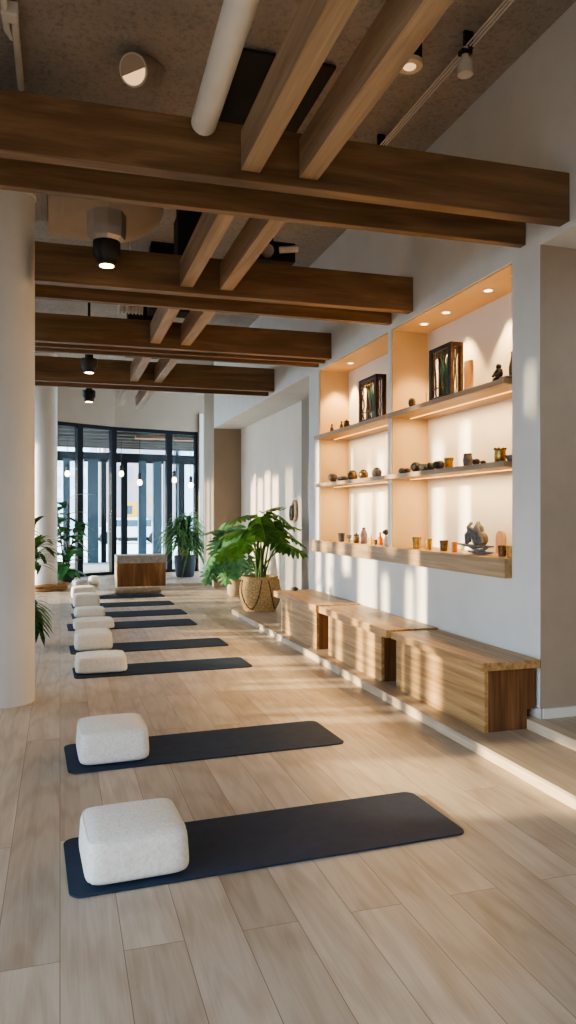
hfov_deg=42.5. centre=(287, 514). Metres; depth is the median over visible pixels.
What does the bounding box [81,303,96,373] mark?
ceiling spotlight
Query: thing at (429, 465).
stone
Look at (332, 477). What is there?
stone
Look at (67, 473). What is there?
pendant lamp
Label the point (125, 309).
air duct
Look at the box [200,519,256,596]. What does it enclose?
monstera
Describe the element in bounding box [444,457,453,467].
jar
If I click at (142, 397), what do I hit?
joist
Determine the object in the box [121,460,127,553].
facade fin
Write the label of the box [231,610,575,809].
trim
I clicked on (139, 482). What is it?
pendant lamp
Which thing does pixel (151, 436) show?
soffit panel
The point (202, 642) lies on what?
yoga mat
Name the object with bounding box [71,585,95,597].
cushion
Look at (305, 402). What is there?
trim
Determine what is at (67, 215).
air duct
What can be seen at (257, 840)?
yoga mat
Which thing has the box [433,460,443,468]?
stone
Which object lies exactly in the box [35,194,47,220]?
stub
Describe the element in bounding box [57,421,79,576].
window
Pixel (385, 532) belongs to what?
flower vase
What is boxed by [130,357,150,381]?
joist
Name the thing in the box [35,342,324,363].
ceiling beam
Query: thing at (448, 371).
carved panel
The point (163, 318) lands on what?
joist
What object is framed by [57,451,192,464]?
fascia
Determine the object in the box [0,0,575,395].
ceiling
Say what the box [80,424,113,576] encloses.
window
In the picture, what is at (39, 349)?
ceiling beam
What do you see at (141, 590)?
rolled blanket
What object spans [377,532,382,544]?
bottle
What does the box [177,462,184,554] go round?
facade fin
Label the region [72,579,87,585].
folded blanket
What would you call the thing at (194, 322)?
joist
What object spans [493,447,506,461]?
brass pot
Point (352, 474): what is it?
stone pot
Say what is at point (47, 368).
ceiling beam
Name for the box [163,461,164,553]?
facade fin
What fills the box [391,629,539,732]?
wooden bench
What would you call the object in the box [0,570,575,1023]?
floor
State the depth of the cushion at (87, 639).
8.12 m
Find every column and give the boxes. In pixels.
[0,190,35,708]
[35,352,56,590]
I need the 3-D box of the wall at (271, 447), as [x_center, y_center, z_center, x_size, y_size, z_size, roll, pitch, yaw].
[0.181,-0.153,12.743,0.550,3.307,6.162,0,0,-17]
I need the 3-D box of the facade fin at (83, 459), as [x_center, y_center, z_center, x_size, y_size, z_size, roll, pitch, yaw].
[-6.676,-0.130,23.807,0.200,3.340,0.300,0,0,-17]
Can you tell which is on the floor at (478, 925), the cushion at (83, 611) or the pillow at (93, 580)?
the pillow at (93, 580)
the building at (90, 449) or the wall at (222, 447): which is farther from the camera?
the building at (90, 449)
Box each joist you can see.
[116,390,132,407]
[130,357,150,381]
[135,391,154,408]
[150,308,178,343]
[154,359,178,382]
[180,212,233,286]
[181,310,215,345]
[220,218,284,290]
[241,0,358,172]
[299,0,453,179]
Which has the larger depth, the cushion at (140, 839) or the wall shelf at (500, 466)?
the wall shelf at (500, 466)
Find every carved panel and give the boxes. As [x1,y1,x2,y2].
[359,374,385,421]
[429,341,462,400]
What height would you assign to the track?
0.111 m
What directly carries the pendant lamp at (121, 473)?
hanging from the soffit slats
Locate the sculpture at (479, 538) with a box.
[456,521,493,554]
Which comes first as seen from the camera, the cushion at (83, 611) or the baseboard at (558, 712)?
the baseboard at (558, 712)
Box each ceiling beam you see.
[0,89,568,226]
[0,158,525,247]
[35,241,412,313]
[35,284,390,324]
[35,312,330,359]
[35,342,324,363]
[35,347,318,366]
[35,355,273,391]
[35,381,267,395]
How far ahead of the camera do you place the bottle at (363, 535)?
8.00 m
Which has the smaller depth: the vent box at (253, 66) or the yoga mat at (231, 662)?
the vent box at (253, 66)
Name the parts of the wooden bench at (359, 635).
panel, seat, panel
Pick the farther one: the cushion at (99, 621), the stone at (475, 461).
the cushion at (99, 621)
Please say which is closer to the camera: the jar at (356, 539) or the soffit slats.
the jar at (356, 539)
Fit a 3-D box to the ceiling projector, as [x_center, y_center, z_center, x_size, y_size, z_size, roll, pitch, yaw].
[-0.134,-2.709,6.556,0.365,0.979,0.390,0,0,-17]
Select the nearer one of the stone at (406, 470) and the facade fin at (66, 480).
the stone at (406, 470)
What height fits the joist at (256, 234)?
0.220 m
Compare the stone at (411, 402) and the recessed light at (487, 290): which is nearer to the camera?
the recessed light at (487, 290)
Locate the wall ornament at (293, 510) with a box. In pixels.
[289,500,297,520]
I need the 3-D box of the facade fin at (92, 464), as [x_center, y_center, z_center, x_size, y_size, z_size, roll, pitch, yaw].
[-6.321,-0.130,23.979,0.340,3.340,0.300,0,0,-17]
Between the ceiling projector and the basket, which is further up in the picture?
the ceiling projector
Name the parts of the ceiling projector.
arm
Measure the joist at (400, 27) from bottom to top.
0.220 m
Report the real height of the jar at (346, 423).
0.100 m
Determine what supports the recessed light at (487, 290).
attached to the wall at (440, 269)
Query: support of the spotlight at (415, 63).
in the ceiling
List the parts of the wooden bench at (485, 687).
panel, seat, panel, panel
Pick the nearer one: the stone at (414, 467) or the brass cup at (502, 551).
the brass cup at (502, 551)
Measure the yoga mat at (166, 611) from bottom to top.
0.008 m
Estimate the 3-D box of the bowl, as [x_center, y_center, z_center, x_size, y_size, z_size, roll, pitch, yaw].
[1.610,-0.408,5.336,0.100,0.045,0.100,0,0,-17]
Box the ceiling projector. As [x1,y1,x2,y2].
[255,239,297,265]
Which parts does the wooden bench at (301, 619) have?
panel, seat, panel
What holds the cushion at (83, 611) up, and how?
on the yoga mat at (166, 611)
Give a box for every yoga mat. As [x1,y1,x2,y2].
[63,792,463,897]
[64,721,343,773]
[67,619,197,630]
[69,638,228,654]
[71,593,164,599]
[71,600,174,608]
[71,609,187,618]
[72,657,251,678]
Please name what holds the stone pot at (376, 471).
on the wall shelf at (377, 480)
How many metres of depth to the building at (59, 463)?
49.92 m
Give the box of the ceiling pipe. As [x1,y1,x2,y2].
[191,0,258,135]
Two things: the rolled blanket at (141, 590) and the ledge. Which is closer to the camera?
the ledge
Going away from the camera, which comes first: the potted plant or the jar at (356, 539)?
the jar at (356, 539)
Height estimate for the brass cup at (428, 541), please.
0.100 m
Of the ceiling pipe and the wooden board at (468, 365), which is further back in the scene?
the wooden board at (468, 365)
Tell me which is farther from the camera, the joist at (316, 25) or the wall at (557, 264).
the wall at (557, 264)
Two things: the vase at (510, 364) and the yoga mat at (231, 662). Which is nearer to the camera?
the vase at (510, 364)
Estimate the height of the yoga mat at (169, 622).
0.008 m
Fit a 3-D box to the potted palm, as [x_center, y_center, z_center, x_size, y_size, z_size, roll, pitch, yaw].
[-3.117,0.755,8.384,1.052,1.490,1.262,0,0,-17]
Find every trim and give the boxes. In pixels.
[199,414,202,570]
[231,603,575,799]
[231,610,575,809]
[302,397,308,589]
[320,332,387,539]
[392,263,511,546]
[527,714,575,750]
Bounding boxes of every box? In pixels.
[127,307,158,358]
[147,241,189,317]
[174,209,201,254]
[219,48,335,132]
[452,542,456,551]
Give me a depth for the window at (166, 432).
19.34 m
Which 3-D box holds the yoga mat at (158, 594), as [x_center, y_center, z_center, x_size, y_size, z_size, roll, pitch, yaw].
[-3.118,1.495,13.578,1.650,0.008,0.550,0,0,-18]
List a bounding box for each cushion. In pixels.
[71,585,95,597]
[73,592,99,606]
[73,616,113,629]
[74,606,104,617]
[74,628,112,650]
[74,650,126,673]
[76,713,148,764]
[79,798,188,884]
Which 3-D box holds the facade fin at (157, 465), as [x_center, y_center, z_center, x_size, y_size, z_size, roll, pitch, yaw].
[-4.409,-0.130,24.906,0.280,3.340,0.300,0,0,-17]
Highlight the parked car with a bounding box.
[99,517,162,543]
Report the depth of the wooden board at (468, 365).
6.38 m
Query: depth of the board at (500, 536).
5.96 m
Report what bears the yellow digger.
on the paving
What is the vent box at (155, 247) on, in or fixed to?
attached to the ceiling
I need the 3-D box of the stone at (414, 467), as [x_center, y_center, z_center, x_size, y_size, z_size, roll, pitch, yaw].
[1.161,-0.434,6.708,0.097,0.095,0.119,0,0,-17]
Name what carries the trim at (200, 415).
attached to the wall at (162, 411)
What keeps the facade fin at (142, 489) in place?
on the paving
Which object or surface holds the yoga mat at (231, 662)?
on the floor at (478, 925)
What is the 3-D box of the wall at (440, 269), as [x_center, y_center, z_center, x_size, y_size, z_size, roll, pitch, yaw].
[1.706,-2.500,6.807,1.130,1.400,18.406,0,0,-17]
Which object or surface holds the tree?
on the floor at (478, 925)
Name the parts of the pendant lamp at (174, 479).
cord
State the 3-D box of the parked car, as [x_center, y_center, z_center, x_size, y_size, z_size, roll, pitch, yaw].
[-8.611,0.831,40.249,4.243,1.419,1.800,0,0,-17]
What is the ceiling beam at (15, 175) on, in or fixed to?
attached to the wall at (557, 264)
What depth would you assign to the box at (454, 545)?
6.17 m
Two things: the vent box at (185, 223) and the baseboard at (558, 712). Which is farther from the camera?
the vent box at (185, 223)
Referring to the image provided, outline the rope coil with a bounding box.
[35,580,68,591]
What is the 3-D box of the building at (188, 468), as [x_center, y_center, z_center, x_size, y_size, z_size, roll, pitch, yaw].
[-6.590,-6.160,55.521,3.500,15.400,10.400,0,0,-17]
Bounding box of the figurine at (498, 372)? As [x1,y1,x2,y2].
[492,364,502,380]
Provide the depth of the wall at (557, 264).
5.00 m
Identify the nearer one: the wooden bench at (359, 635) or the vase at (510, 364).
the vase at (510, 364)
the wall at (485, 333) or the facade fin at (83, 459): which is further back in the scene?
the facade fin at (83, 459)
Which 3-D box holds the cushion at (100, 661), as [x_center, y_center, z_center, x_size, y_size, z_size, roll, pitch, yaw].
[-1.803,1.405,7.125,0.480,0.171,0.400,0,0,-18]
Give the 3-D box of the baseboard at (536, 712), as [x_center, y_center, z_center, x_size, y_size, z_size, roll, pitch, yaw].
[1.635,1.327,5.098,0.012,0.065,0.333,0,0,-17]
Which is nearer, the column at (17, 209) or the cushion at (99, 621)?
the column at (17, 209)
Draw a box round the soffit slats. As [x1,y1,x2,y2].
[57,426,192,450]
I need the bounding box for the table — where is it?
[115,554,166,586]
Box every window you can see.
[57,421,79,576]
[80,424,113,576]
[114,427,169,574]
[170,431,197,571]
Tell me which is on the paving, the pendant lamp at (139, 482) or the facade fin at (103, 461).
the facade fin at (103, 461)
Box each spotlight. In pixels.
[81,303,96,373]
[82,388,95,402]
[87,207,125,268]
[399,43,422,74]
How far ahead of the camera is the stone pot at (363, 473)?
7.83 m
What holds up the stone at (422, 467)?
on the wall shelf at (500, 466)
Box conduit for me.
[0,0,23,90]
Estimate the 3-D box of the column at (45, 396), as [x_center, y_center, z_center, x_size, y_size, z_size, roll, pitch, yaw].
[-4.841,-0.849,14.780,0.450,4.698,0.450,0,0,-17]
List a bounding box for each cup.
[338,533,344,541]
[412,537,421,548]
[424,538,431,549]
[439,540,447,550]
[497,545,506,556]
[506,546,511,557]
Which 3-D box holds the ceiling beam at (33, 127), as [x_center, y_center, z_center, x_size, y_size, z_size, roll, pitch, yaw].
[-1.438,-2.002,3.798,6.650,0.305,0.100,0,0,-16]
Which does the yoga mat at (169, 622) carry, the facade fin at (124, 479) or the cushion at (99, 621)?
the cushion at (99, 621)
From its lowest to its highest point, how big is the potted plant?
1.546 m
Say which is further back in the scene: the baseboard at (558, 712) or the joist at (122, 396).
the joist at (122, 396)
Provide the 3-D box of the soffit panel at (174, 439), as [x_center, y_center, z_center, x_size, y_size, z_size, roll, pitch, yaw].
[-2.813,-2.180,21.186,0.900,0.120,0.350,0,0,-17]
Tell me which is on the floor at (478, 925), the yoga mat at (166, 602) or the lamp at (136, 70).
the yoga mat at (166, 602)
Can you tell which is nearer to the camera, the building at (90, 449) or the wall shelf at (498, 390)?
the wall shelf at (498, 390)
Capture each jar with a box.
[344,420,349,426]
[353,533,359,542]
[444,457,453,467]
[463,453,472,465]
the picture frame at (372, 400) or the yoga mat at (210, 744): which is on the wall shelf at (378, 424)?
the picture frame at (372, 400)
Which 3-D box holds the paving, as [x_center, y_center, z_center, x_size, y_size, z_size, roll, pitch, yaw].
[-9.116,1.600,55.057,75.000,0.120,69.400,0,0,-17]
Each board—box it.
[464,359,472,389]
[496,531,505,552]
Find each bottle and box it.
[360,527,366,543]
[369,534,372,543]
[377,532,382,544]
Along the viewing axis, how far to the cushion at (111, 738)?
4.44 m
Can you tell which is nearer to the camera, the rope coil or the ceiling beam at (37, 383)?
the ceiling beam at (37, 383)
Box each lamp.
[65,437,69,476]
[119,52,165,87]
[119,442,123,476]
[137,439,141,484]
[172,441,176,482]
[188,476,192,487]
[458,46,472,78]
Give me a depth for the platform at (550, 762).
4.74 m
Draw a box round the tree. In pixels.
[57,493,93,582]
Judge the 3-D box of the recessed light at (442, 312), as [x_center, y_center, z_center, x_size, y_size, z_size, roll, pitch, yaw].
[1.392,-1.784,6.519,0.100,0.006,0.100,0,0,-17]
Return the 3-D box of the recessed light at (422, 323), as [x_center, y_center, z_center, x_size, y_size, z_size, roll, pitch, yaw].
[1.272,-1.784,6.911,0.100,0.006,0.100,0,0,-17]
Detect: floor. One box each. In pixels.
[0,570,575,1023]
[542,716,575,732]
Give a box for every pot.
[174,555,195,576]
[227,578,240,596]
[347,470,357,479]
[358,469,367,477]
[372,467,381,476]
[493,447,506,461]
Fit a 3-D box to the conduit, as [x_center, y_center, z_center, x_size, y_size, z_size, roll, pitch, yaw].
[-1.377,-3.155,3.447,0.102,0.089,4.200,0,0,-17]
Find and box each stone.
[328,473,336,481]
[337,476,348,480]
[404,468,410,472]
[408,398,415,406]
[410,462,420,471]
[419,464,426,470]
[426,462,434,469]
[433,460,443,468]
[472,459,479,463]
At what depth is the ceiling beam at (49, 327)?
8.25 m
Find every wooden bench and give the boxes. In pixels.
[273,589,359,649]
[319,605,437,681]
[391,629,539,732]
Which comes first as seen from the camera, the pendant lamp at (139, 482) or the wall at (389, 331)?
the wall at (389, 331)
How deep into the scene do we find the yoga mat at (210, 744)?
4.83 m
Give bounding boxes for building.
[57,447,88,537]
[89,448,96,451]
[99,448,174,535]
[175,451,192,530]
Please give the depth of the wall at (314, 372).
9.34 m
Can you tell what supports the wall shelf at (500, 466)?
attached to the wall at (485, 333)
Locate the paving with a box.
[57,536,192,570]
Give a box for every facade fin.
[63,458,69,563]
[83,459,83,562]
[87,459,98,562]
[101,459,105,562]
[108,460,108,561]
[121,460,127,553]
[138,461,146,553]
[152,461,161,553]
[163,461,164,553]
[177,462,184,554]
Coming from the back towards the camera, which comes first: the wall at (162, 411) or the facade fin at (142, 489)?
the facade fin at (142, 489)
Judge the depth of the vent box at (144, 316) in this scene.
11.08 m
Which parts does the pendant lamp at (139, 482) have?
cord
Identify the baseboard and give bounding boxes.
[527,706,540,718]
[542,706,575,718]
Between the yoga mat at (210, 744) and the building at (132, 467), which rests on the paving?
the building at (132, 467)
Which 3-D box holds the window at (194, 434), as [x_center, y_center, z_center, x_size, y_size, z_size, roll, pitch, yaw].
[-2.795,-0.360,19.701,0.800,3.720,0.140,0,0,-30]
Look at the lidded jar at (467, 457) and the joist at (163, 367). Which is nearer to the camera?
the lidded jar at (467, 457)
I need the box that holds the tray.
[456,543,493,554]
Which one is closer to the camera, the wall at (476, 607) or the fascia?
the wall at (476, 607)
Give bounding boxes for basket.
[238,574,280,611]
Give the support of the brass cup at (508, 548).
on the ledge
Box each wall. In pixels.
[57,387,203,570]
[204,362,240,586]
[214,1,575,428]
[241,401,301,601]
[309,257,319,590]
[319,552,511,650]
[349,292,511,552]
[388,330,391,546]
[512,37,575,718]
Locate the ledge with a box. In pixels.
[311,540,511,577]
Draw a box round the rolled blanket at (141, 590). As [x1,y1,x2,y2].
[101,586,160,595]
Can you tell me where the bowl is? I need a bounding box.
[504,455,511,460]
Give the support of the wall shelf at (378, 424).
attached to the wall at (485, 333)
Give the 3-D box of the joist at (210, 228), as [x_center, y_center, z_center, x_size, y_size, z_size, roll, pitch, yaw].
[-0.608,-2.005,5.387,0.110,0.220,1.599,0,0,-17]
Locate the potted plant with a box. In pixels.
[214,507,307,611]
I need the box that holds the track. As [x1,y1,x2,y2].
[377,0,514,145]
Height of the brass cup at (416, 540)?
0.105 m
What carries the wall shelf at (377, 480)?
attached to the wall at (485, 333)
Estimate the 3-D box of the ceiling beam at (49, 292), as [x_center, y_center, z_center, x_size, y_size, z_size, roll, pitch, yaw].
[-2.204,-1.955,6.285,6.650,0.210,0.065,0,0,-16]
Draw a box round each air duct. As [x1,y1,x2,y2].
[48,195,163,241]
[117,241,142,314]
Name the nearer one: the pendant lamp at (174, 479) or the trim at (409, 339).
the trim at (409, 339)
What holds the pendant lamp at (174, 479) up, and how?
hanging from the soffit slats
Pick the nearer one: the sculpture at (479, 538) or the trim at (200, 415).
the sculpture at (479, 538)
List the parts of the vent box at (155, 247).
casing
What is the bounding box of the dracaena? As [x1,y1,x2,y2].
[154,512,203,576]
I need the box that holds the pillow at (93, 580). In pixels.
[88,576,99,584]
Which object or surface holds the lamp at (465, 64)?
hanging from the track
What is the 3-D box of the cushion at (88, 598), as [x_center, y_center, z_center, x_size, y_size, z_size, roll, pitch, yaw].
[-3.304,1.383,12.114,0.420,0.216,0.400,0,0,-18]
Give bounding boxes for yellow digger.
[117,493,151,540]
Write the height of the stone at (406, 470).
0.051 m
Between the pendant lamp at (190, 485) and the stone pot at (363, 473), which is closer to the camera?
the stone pot at (363, 473)
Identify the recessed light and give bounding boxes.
[419,322,429,325]
[440,311,451,313]
[482,288,494,292]
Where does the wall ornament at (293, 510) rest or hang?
attached to the wall at (271, 447)
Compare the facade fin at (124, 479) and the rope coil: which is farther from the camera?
the facade fin at (124, 479)
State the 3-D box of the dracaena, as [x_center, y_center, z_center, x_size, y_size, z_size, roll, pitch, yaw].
[-2.464,0.735,17.983,1.773,1.638,1.664,0,0,43]
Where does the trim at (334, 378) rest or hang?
attached to the wall at (485, 333)
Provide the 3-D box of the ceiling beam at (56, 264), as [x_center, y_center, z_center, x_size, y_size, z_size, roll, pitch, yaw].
[-0.443,-2.005,6.326,3.259,0.310,0.100,0,0,-16]
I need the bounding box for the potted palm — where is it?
[35,516,59,646]
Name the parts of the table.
panel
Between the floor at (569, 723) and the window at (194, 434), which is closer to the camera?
the floor at (569, 723)
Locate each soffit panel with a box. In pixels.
[135,434,164,439]
[173,438,192,441]
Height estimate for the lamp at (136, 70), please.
0.328 m
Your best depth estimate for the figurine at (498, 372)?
5.48 m
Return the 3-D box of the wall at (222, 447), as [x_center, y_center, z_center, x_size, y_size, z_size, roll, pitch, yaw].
[-1.165,-0.850,16.125,1.130,4.700,1.094,0,0,-17]
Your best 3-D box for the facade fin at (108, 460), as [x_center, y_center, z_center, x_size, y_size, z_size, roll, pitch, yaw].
[-5.793,-0.130,24.235,0.200,3.340,0.300,0,0,-17]
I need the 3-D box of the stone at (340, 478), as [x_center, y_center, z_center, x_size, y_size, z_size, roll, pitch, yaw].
[0.626,-0.416,8.443,0.127,0.058,0.158,0,0,-17]
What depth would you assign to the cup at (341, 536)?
8.64 m
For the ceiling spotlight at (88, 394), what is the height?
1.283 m
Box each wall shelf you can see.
[314,415,387,439]
[314,476,387,487]
[384,378,511,419]
[384,461,511,479]
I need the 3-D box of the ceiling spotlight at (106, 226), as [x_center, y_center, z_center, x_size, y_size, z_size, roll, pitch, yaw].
[-1.389,-2.146,5.784,0.274,0.459,0.440,0,0,5]
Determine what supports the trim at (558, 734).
attached to the wall at (476, 607)
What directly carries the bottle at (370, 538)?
on the ledge
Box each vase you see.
[382,529,387,545]
[509,351,511,375]
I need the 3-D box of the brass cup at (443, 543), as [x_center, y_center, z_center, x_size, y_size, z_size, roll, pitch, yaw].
[1.338,0.264,6.356,0.079,0.092,0.079,0,0,-17]
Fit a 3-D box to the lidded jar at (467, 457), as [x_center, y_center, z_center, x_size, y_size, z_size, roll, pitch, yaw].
[1.423,-0.438,5.859,0.080,0.105,0.080,0,0,-17]

